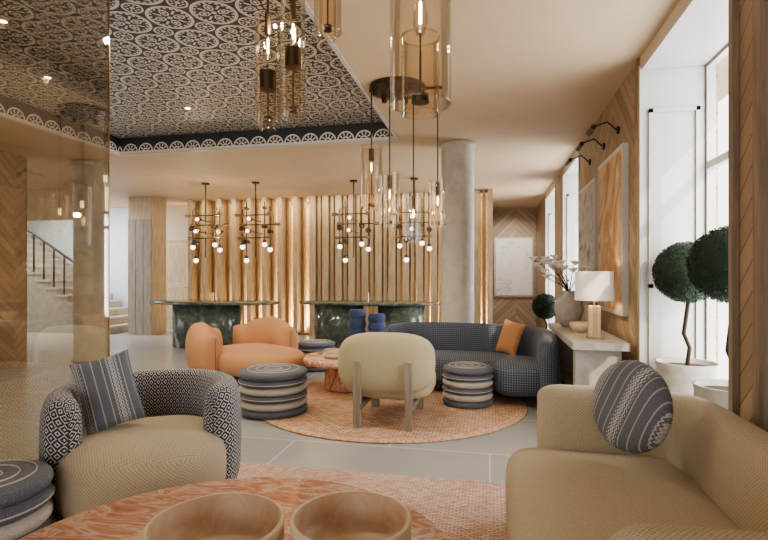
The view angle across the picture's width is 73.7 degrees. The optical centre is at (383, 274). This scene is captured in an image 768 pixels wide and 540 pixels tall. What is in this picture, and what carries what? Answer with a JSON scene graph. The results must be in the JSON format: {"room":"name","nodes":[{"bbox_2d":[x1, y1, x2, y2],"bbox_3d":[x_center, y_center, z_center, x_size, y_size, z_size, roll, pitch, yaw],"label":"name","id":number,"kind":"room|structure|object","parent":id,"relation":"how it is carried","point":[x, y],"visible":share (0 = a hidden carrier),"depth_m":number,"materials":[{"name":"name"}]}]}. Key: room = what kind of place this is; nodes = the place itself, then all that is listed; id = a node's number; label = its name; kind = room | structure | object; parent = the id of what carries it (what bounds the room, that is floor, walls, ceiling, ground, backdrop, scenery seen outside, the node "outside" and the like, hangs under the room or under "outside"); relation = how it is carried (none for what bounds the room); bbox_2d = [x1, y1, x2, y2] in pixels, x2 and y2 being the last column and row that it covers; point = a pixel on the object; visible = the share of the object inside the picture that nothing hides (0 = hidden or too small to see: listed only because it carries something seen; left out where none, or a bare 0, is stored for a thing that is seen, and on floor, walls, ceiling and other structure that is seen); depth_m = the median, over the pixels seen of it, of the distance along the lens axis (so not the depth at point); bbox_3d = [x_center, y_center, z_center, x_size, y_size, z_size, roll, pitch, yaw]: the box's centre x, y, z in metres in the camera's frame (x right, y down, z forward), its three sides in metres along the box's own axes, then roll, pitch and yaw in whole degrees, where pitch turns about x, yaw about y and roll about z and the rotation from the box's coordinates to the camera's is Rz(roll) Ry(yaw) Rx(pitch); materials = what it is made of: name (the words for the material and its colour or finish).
{"room":"hotel lobby","nodes":[
{"label":"hotel lobby","id":0,"kind":"room"},
{"bbox_2d":[0,151,26,369],"bbox_3d":[-6.289,-0.200,2.426,0.200,2.999,10.200,0,0,12],"label":"wall","id":1,"kind":"structure","parent":0,"point":[13,167],"depth_m":7.17,"materials":[{"name":"brown wood"}]},
{"bbox_2d":[128,196,165,334],"bbox_3d":[-5.239,-0.200,11.341,0.580,2.999,0.515,0,0,12],"label":"wall","id":2,"kind":"structure","parent":0,"point":[147,214],"depth_m":11.11,"materials":[{"name":"brown wood"}]},
{"bbox_2d":[166,205,187,239],"bbox_3d":[-5.059,-0.199,12.554,1.800,2.998,0.055,0,0,12],"label":"wall","id":3,"kind":"structure","parent":0,"point":[176,221],"depth_m":12.53,"materials":[{"name":"paint"}]},
{"bbox_2d":[166,240,187,327],"bbox_3d":[-5.112,0.224,12.475,0.970,2.148,0.118,0,0,12],"label":"door","id":4,"kind":"structure","parent":3,"relation":"in","point":[176,250],"depth_m":12.46,"materials":[{"name":"brown wood"}]},
{"bbox_2d":[27,196,486,330],"bbox_3d":[-4.078,-0.200,12.486,12.950,2.999,0.200,0,0,12],"label":"wall","id":5,"kind":"structure","parent":0,"point":[59,233],"depth_m":12.93,"materials":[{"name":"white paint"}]},
{"bbox_2d":[0,326,536,482],"bbox_3d":[-4.274,1.350,5.991,15.200,0.100,18.000,0,0,12],"label":"floor","id":6,"kind":"structure","parent":0,"point":[24,389],"depth_m":4.02,"materials":[{"name":"tile"}]},
{"bbox_2d":[27,228,127,333],"bbox_3d":[-7.714,-0.341,12.259,3.820,3.279,1.420,0,0,12],"label":"staircase","id":7,"kind":"structure","parent":6,"relation":"on","point":[49,278],"depth_m":11.60,"materials":[{"name":"stone"}]},
{"bbox_2d":[72,160,110,362],"bbox_3d":[-4.452,-0.200,7.795,0.520,2.997,0.520,0,0,12],"label":"column","id":8,"kind":"structure","parent":6,"relation":"on","point":[90,177],"depth_m":7.59,"materials":[{"name":"concrete"}]},
{"bbox_2d":[108,0,109,356],"bbox_3d":[-2.260,-0.308,1.200,0.012,3.213,4.434,0,0,12],"label":"trim","id":9,"kind":"structure","parent":6,"relation":"on","point":[108,0],"depth_m":3.37,"materials":[{"name":"gold metal"}]},
{"bbox_2d":[149,292,278,347],"bbox_3d":[-3.133,0.809,9.431,2.520,0.978,1.240,0,0,12],"label":"bar table","id":10,"kind":"object","parent":6,"relation":"on","point":[222,314],"visible":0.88,"depth_m":9.05,"materials":[{"name":"green stone"}]},
{"bbox_2d":[185,316,305,376],"bbox_3d":[-1.657,0.929,6.391,1.562,0.739,1.395,0,0,12],"label":"lounge chair","id":11,"kind":"object","parent":6,"relation":"on","point":[263,340],"visible":0.84,"depth_m":5.98,"materials":[{"name":"leather"}]},
{"bbox_2d":[298,339,334,371],"bbox_3d":[-0.932,1.105,7.086,0.530,0.390,0.530,0,0,12],"label":"pouf","id":12,"kind":"object","parent":6,"relation":"on","point":[308,346],"visible":0.51,"depth_m":6.87,"materials":[{"name":"fabric"}]},
{"bbox_2d":[188,190,485,335],"bbox_3d":[-1.155,-0.199,11.105,6.595,2.996,0.440,0,0,12],"label":"wall panel","id":13,"kind":"object","parent":6,"relation":"on","point":[382,272],"visible":0.49,"depth_m":11.01,"materials":[{"name":"brown wood"}]},
{"bbox_2d":[349,309,365,336],"bbox_3d":[-0.416,0.920,8.001,0.272,0.760,0.272,0,0,12],"label":"ceramic vase","id":14,"kind":"object","parent":6,"relation":"on","point":[357,323],"visible":0.56,"depth_m":7.89,"materials":[{"name":"ceramic"}]},
{"bbox_2d":[300,293,440,347],"bbox_3d":[-0.280,0.809,9.249,2.600,0.978,1.100,0,0,12],"label":"bar table","id":15,"kind":"object","parent":6,"relation":"on","point":[331,317],"visible":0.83,"depth_m":8.92,"materials":[{"name":"green stone"}]},
{"bbox_2d":[237,462,507,539],"bbox_3d":[-0.762,1.294,1.817,2.470,0.011,3.250,0,0,12],"label":"area rug","id":16,"kind":"object","parent":6,"relation":"on","point":[462,509],"visible":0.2,"depth_m":3.00,"materials":[{"name":"orange carpet"}]},
{"bbox_2d":[0,459,54,539],"bbox_3d":[-1.695,1.067,2.169,0.510,0.440,0.510,0,0,12],"label":"pouf","id":17,"kind":"object","parent":16,"relation":"on","point":[27,489],"visible":0.92,"depth_m":2.13,"materials":[{"name":"fabric"}]},
{"bbox_2d":[38,368,240,521],"bbox_3d":[-1.303,0.944,2.824,1.012,0.687,1.068,0,0,12],"label":"barrel armchair","id":18,"kind":"object","parent":16,"relation":"on","point":[190,432],"visible":0.8,"depth_m":2.52,"materials":[{"name":"beige fabric"}]},
{"bbox_2d":[69,349,146,434],"bbox_3d":[-1.489,0.630,2.770,0.365,0.425,0.192,0,0,-32],"label":"square cushion","id":19,"kind":"object","parent":18,"relation":"on","point":[109,396],"visible":1,"depth_m":2.73,"materials":[{"name":"fabric"}]},
{"bbox_2d":[18,477,450,539],"bbox_3d":[-0.519,1.103,1.537,1.600,0.370,1.600,0,0,12],"label":"coffee table","id":20,"kind":"object","parent":16,"relation":"on","point":[126,518],"visible":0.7,"depth_m":2.00,"materials":[{"name":"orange stone"}]},
{"bbox_2d":[142,492,284,539],"bbox_3d":[-0.538,0.853,1.643,0.432,0.130,0.432,0,0,12],"label":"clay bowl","id":21,"kind":"object","parent":20,"relation":"on","point":[220,516],"visible":1,"depth_m":1.78,"materials":[{"name":"brown wood"}]},
{"bbox_2d":[290,491,411,539],"bbox_3d":[-0.107,0.853,1.677,0.396,0.130,0.396,0,0,12],"label":"wooden bowl","id":22,"kind":"object","parent":20,"relation":"on","point":[342,515],"visible":1,"depth_m":1.80,"materials":[{"name":"brown wood"}]},
{"bbox_2d":[263,379,527,443],"bbox_3d":[0.075,1.294,5.295,2.720,0.011,2.720,0,0,12],"label":"round rug","id":23,"kind":"object","parent":6,"relation":"on","point":[328,414],"visible":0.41,"depth_m":4.56,"materials":[{"name":"orange carpet"}]},
{"bbox_2d":[238,363,307,418],"bbox_3d":[-1.048,1.083,4.853,0.650,0.410,0.650,0,0,12],"label":"pouf","id":24,"kind":"object","parent":23,"relation":"on","point":[272,390],"visible":0.97,"depth_m":4.60,"materials":[{"name":"fabric"}]},
{"bbox_2d":[303,351,351,392],"bbox_3d":[-0.431,1.103,5.808,0.960,0.370,0.960,0,0,12],"label":"coffee table","id":25,"kind":"object","parent":23,"relation":"on","point":[333,382],"visible":0.38,"depth_m":5.58,"materials":[{"name":"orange stone"}]},
{"bbox_2d":[323,351,338,358],"bbox_3d":[-0.540,0.893,5.677,0.280,0.050,0.280,0,0,12],"label":"clay bowl","id":26,"kind":"object","parent":25,"relation":"on","point":[328,355],"visible":0.6,"depth_m":5.59,"materials":[{"name":"beige ceramic"}]},
{"bbox_2d":[324,348,339,351],"bbox_3d":[-0.597,0.893,5.995,0.200,0.050,0.200,0,0,12],"label":"clay bowl","id":27,"kind":"object","parent":25,"relation":"on","point":[327,349],"visible":0.57,"depth_m":6.02,"materials":[{"name":"beige ceramic"}]},
{"bbox_2d":[368,313,384,331],"bbox_3d":[-0.113,0.950,7.938,0.272,0.700,0.272,0,0,12],"label":"ceramic vase","id":28,"kind":"object","parent":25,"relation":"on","point":[376,320],"visible":0.45,"depth_m":7.83,"materials":[{"name":"ceramic"}]},
{"bbox_2d":[338,332,435,431],"bbox_3d":[0.071,0.892,4.680,0.850,0.791,0.865,0,0,12],"label":"lounge chair","id":29,"kind":"object","parent":23,"relation":"on","point":[375,366],"visible":1,"depth_m":4.30,"materials":[{"name":"fabric"}]},
{"bbox_2d":[442,361,493,408],"bbox_3d":[0.839,1.093,5.137,0.510,0.390,0.510,0,0,12],"label":"pouf","id":30,"kind":"object","parent":23,"relation":"on","point":[467,384],"visible":1,"depth_m":4.94,"materials":[{"name":"fabric"}]},
{"bbox_2d":[386,322,559,396],"bbox_3d":[1.045,0.933,5.777,2.062,0.707,1.040,0,0,38],"label":"curved sofa","id":31,"kind":"object","parent":23,"relation":"on","point":[535,365],"visible":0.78,"depth_m":5.57,"materials":[{"name":"fabric"}]},
{"bbox_2d":[496,318,524,355],"bbox_3d":[1.412,0.700,5.733,0.151,0.410,0.344,0,0,-41],"label":"cushion","id":32,"kind":"object","parent":31,"relation":"on","point":[511,333],"visible":0.99,"depth_m":5.68,"materials":[{"name":"fabric"}]},
{"bbox_2d":[440,139,474,322],"bbox_3d":[0.955,-0.200,6.634,0.460,2.997,0.460,0,0,12],"label":"column","id":33,"kind":"structure","parent":6,"relation":"on","point":[457,156],"depth_m":6.45,"materials":[{"name":"concrete"}]},
{"bbox_2d":[532,293,555,333],"bbox_3d":[2.265,0.775,7.190,0.395,1.047,0.395,0,0,30],"label":"boxwood topiary","id":34,"kind":"object","parent":6,"relation":"on","point":[543,304],"visible":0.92,"depth_m":7.08,"materials":[{"name":"plant"}]},
{"bbox_2d":[549,323,630,385],"bbox_3d":[1.931,0.924,4.987,0.440,0.749,1.750,0,0,12],"label":"console table","id":35,"kind":"object","parent":6,"relation":"on","point":[583,360],"visible":0.46,"depth_m":4.27,"materials":[{"name":"beige stone"}]},
{"bbox_2d":[528,255,589,326],"bbox_3d":[1.831,0.165,5.379,0.601,0.768,0.464,0,0,12],"label":"vase","id":36,"kind":"object","parent":35,"relation":"on","point":[567,309],"visible":0.95,"depth_m":5.35,"materials":[{"name":"ceramic"}]},
{"bbox_2d":[569,321,587,332],"bbox_3d":[1.877,0.499,4.922,0.180,0.100,0.180,0,0,12],"label":"ceramic bowl","id":37,"kind":"object","parent":35,"relation":"on","point":[576,326],"visible":0.94,"depth_m":4.86,"materials":[{"name":"ceramic"}]},
{"bbox_2d":[575,271,613,338],"bbox_3d":[1.824,0.259,4.442,0.320,0.580,0.320,0,0,12],"label":"table lamp","id":38,"kind":"object","parent":35,"relation":"on","point":[593,286],"visible":1,"depth_m":4.33,"materials":[{"name":"white fabric"}]},
{"bbox_2d":[505,384,767,539],"bbox_3d":[0.981,0.934,1.890,1.015,0.708,1.790,0,0,12],"label":"sofa","id":39,"kind":"object","parent":6,"relation":"on","point":[707,479],"visible":0.92,"depth_m":2.04,"materials":[{"name":"beige fabric"}]},
{"bbox_2d":[593,360,673,453],"bbox_3d":[1.112,0.590,2.312,0.174,0.405,0.410,0,0,-22],"label":"round cushion","id":40,"kind":"object","parent":39,"relation":"on","point":[633,410],"visible":1,"depth_m":2.23,"materials":[{"name":"fabric"}]},
{"bbox_2d":[652,241,720,395],"bbox_3d":[2.161,0.527,3.657,0.453,1.544,0.452,0,0,12],"label":"boxwood topiary","id":41,"kind":"object","parent":6,"relation":"on","point":[669,273],"visible":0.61,"depth_m":3.56,"materials":[{"name":"plant"}]},
{"bbox_2d":[685,225,727,408],"bbox_3d":[2.006,0.503,2.954,0.464,1.591,0.461,0,0,12],"label":"boxwood topiary","id":42,"kind":"object","parent":6,"relation":"on","point":[707,261],"visible":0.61,"depth_m":2.90,"materials":[{"name":"plant"}]},
{"bbox_2d":[0,0,727,208],"bbox_3d":[-4.274,-1.860,5.991,15.200,0.320,18.000,0,0,12],"label":"ceiling","id":43,"kind":"structure","parent":0,"point":[530,79],"depth_m":5.49,"materials":[{"name":"paint"}]},
{"bbox_2d":[27,188,72,220],"bbox_3d":[-8.278,-1.399,10.573,5.000,0.598,0.150,0,0,12],"label":"wall","id":44,"kind":"structure","parent":43,"relation":"attached to","point":[49,204],"depth_m":10.16,"materials":[{"name":"brown wood"}]},
{"bbox_2d":[0,0,394,153],"bbox_3d":[-2.391,-1.850,3.865,3.946,0.300,5.996,0,0,12],"label":"coffer","id":45,"kind":"object","parent":43,"relation":"attached to","point":[167,57],"depth_m":4.98,"materials":[{"name":"paint"}]},
{"bbox_2d":[0,18,9,23],"bbox_3d":[-2.876,-1.916,3.864,0.084,0.007,0.084,0,0,12],"label":"recessed light","id":46,"kind":"object","parent":45,"relation":"in","point":[3,21],"depth_m":3.87,"materials":[{"name":"white"}]},
{"bbox_2d":[0,0,398,155],"bbox_3d":[-2.388,-1.694,3.880,4.010,0.011,6.030,0,0,12],"label":"trim","id":47,"kind":"structure","parent":43,"relation":"attached to","point":[308,10],"depth_m":5.80,"materials":[{"name":"white paint"}]},
{"bbox_2d":[185,182,229,262],"bbox_3d":[-3.270,-0.959,9.460,0.743,1.478,0.562,0,0,-24],"label":"chandelier","id":48,"kind":"object","parent":43,"relation":"hanging from","point":[193,227],"visible":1,"depth_m":9.45,"materials":[{"name":"brown metal"}]},
{"bbox_2d":[234,182,279,262],"bbox_3d":[-2.319,-0.959,9.365,0.743,1.478,0.562,0,0,-24],"label":"chandelier","id":49,"kind":"object","parent":43,"relation":"hanging from","point":[264,226],"visible":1,"depth_m":9.36,"materials":[{"name":"brown metal"}]},
{"bbox_2d":[331,180,379,262],"bbox_3d":[-0.516,-0.959,9.196,0.743,1.478,0.562,0,0,-24],"label":"chandelier","id":50,"kind":"object","parent":43,"relation":"hanging from","point":[345,241],"visible":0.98,"depth_m":9.19,"materials":[{"name":"brown metal"}]},
{"bbox_2d":[360,76,445,243],"bbox_3d":[0.166,-0.993,4.643,0.695,1.410,0.500,0,0,-24],"label":"cluster","id":51,"kind":"object","parent":43,"relation":"hanging from","point":[379,88],"visible":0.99,"depth_m":4.63,"materials":[{"name":"brown metal"}]},
{"bbox_2d":[391,177,440,261],"bbox_3d":[0.561,-0.959,8.973,0.743,1.478,0.562,0,0,-24],"label":"chandelier","id":52,"kind":"object","parent":43,"relation":"hanging from","point":[429,229],"visible":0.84,"depth_m":8.97,"materials":[{"name":"brown metal"}]},
{"bbox_2d":[389,0,451,119],"bbox_3d":[0.117,-1.108,1.651,0.202,1.180,0.202,0,0,12],"label":"glass pendant light","id":53,"kind":"object","parent":43,"relation":"hanging from","point":[420,98],"visible":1,"depth_m":1.68,"materials":[{"name":"brown glass"}]},
{"bbox_2d":[487,189,492,323],"bbox_3d":[2.414,-0.200,11.658,0.100,2.999,3.170,0,0,12],"label":"wall","id":54,"kind":"structure","parent":0,"point":[489,191],"depth_m":10.10,"materials":[{"name":"brown wood"}]},
{"bbox_2d":[493,208,535,325],"bbox_3d":[3.296,-0.200,13.206,1.199,2.999,0.200,0,0,12],"label":"wall","id":55,"kind":"structure","parent":0,"point":[519,222],"depth_m":13.09,"materials":[{"name":"brown wood"}]},
{"bbox_2d":[494,237,533,296],"bbox_3d":[3.308,-0.210,13.065,0.980,1.520,0.068,0,0,12],"label":"framed painting","id":56,"kind":"object","parent":55,"relation":"attached to","point":[513,268],"visible":1,"depth_m":13.03,"materials":[{"name":"white paper"}]},
{"bbox_2d":[536,0,751,422],"bbox_3d":[2.379,-0.200,4.460,0.550,3.000,17.700,0,0,12],"label":"wall","id":57,"kind":"structure","parent":0,"point":[620,111],"depth_m":4.16,"materials":[{"name":"brown wood"}]},
{"bbox_2d":[545,184,555,330],"bbox_3d":[3.447,-0.165,9.907,0.457,2.927,1.598,0,0,12],"label":"trim","id":58,"kind":"structure","parent":57,"relation":"attached to","point":[550,200],"depth_m":10.68,"materials":[{"name":"white paint"}]},
{"bbox_2d":[563,151,579,290],"bbox_3d":[2.930,-0.165,7.410,0.457,2.927,1.498,0,0,12],"label":"trim","id":59,"kind":"structure","parent":57,"relation":"attached to","point":[571,176],"depth_m":8.12,"materials":[{"name":"white paint"}]},
{"bbox_2d":[565,155,590,165],"bbox_3d":[2.285,-1.346,6.011,0.261,0.122,0.240,0,0,12],"label":"picture light","id":60,"kind":"object","parent":57,"relation":"attached to","point":[569,161],"visible":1,"depth_m":5.99,"materials":[{"name":"black metal"}]},
{"bbox_2d":[579,177,597,302],"bbox_3d":[2.387,-0.375,5.995,0.053,1.350,0.990,0,0,12],"label":"framed painting","id":61,"kind":"object","parent":57,"relation":"attached to","point":[588,196],"visible":0.61,"depth_m":5.76,"materials":[{"name":"white paint"}]},
{"bbox_2d":[576,138,604,150],"bbox_3d":[2.133,-1.346,5.277,0.261,0.122,0.240,0,0,12],"label":"picture light","id":62,"kind":"object","parent":57,"relation":"attached to","point":[581,143],"visible":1,"depth_m":5.25,"materials":[{"name":"black metal"}]},
{"bbox_2d":[586,121,619,135],"bbox_3d":[2.011,-1.346,4.690,0.261,0.122,0.240,0,0,12],"label":"picture light","id":63,"kind":"object","parent":57,"relation":"attached to","point":[592,128],"visible":1,"depth_m":4.67,"materials":[{"name":"black metal"}]},
{"bbox_2d":[598,143,628,315],"bbox_3d":[2.145,-0.385,4.825,0.053,1.470,1.000,0,0,12],"label":"framed painting","id":64,"kind":"object","parent":57,"relation":"attached to","point":[613,173],"visible":0.96,"depth_m":4.53,"materials":[{"name":"brown paint"}]},
{"bbox_2d":[638,0,727,368],"bbox_3d":[2.055,-0.165,3.184,0.457,2.927,1.588,0,0,12],"label":"trim","id":65,"kind":"structure","parent":57,"relation":"attached to","point":[671,80],"depth_m":3.92,"materials":[{"name":"white paint"}]},
{"bbox_2d":[636,0,767,431],"bbox_3d":[1.798,-0.200,3.100,0.034,2.997,1.920,0,0,12],"label":"trim","id":66,"kind":"structure","parent":57,"relation":"attached to","point":[759,7],"depth_m":2.22,"materials":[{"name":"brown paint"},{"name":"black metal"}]},
{"bbox_2d":[705,43,727,379],"bbox_3d":[2.313,-0.164,3.131,0.060,2.923,1.586,0,0,12],"label":"window","id":67,"kind":"structure","parent":57,"relation":"in","point":[712,162],"depth_m":3.85,"materials":[{"name":"white paint"}]}
]}

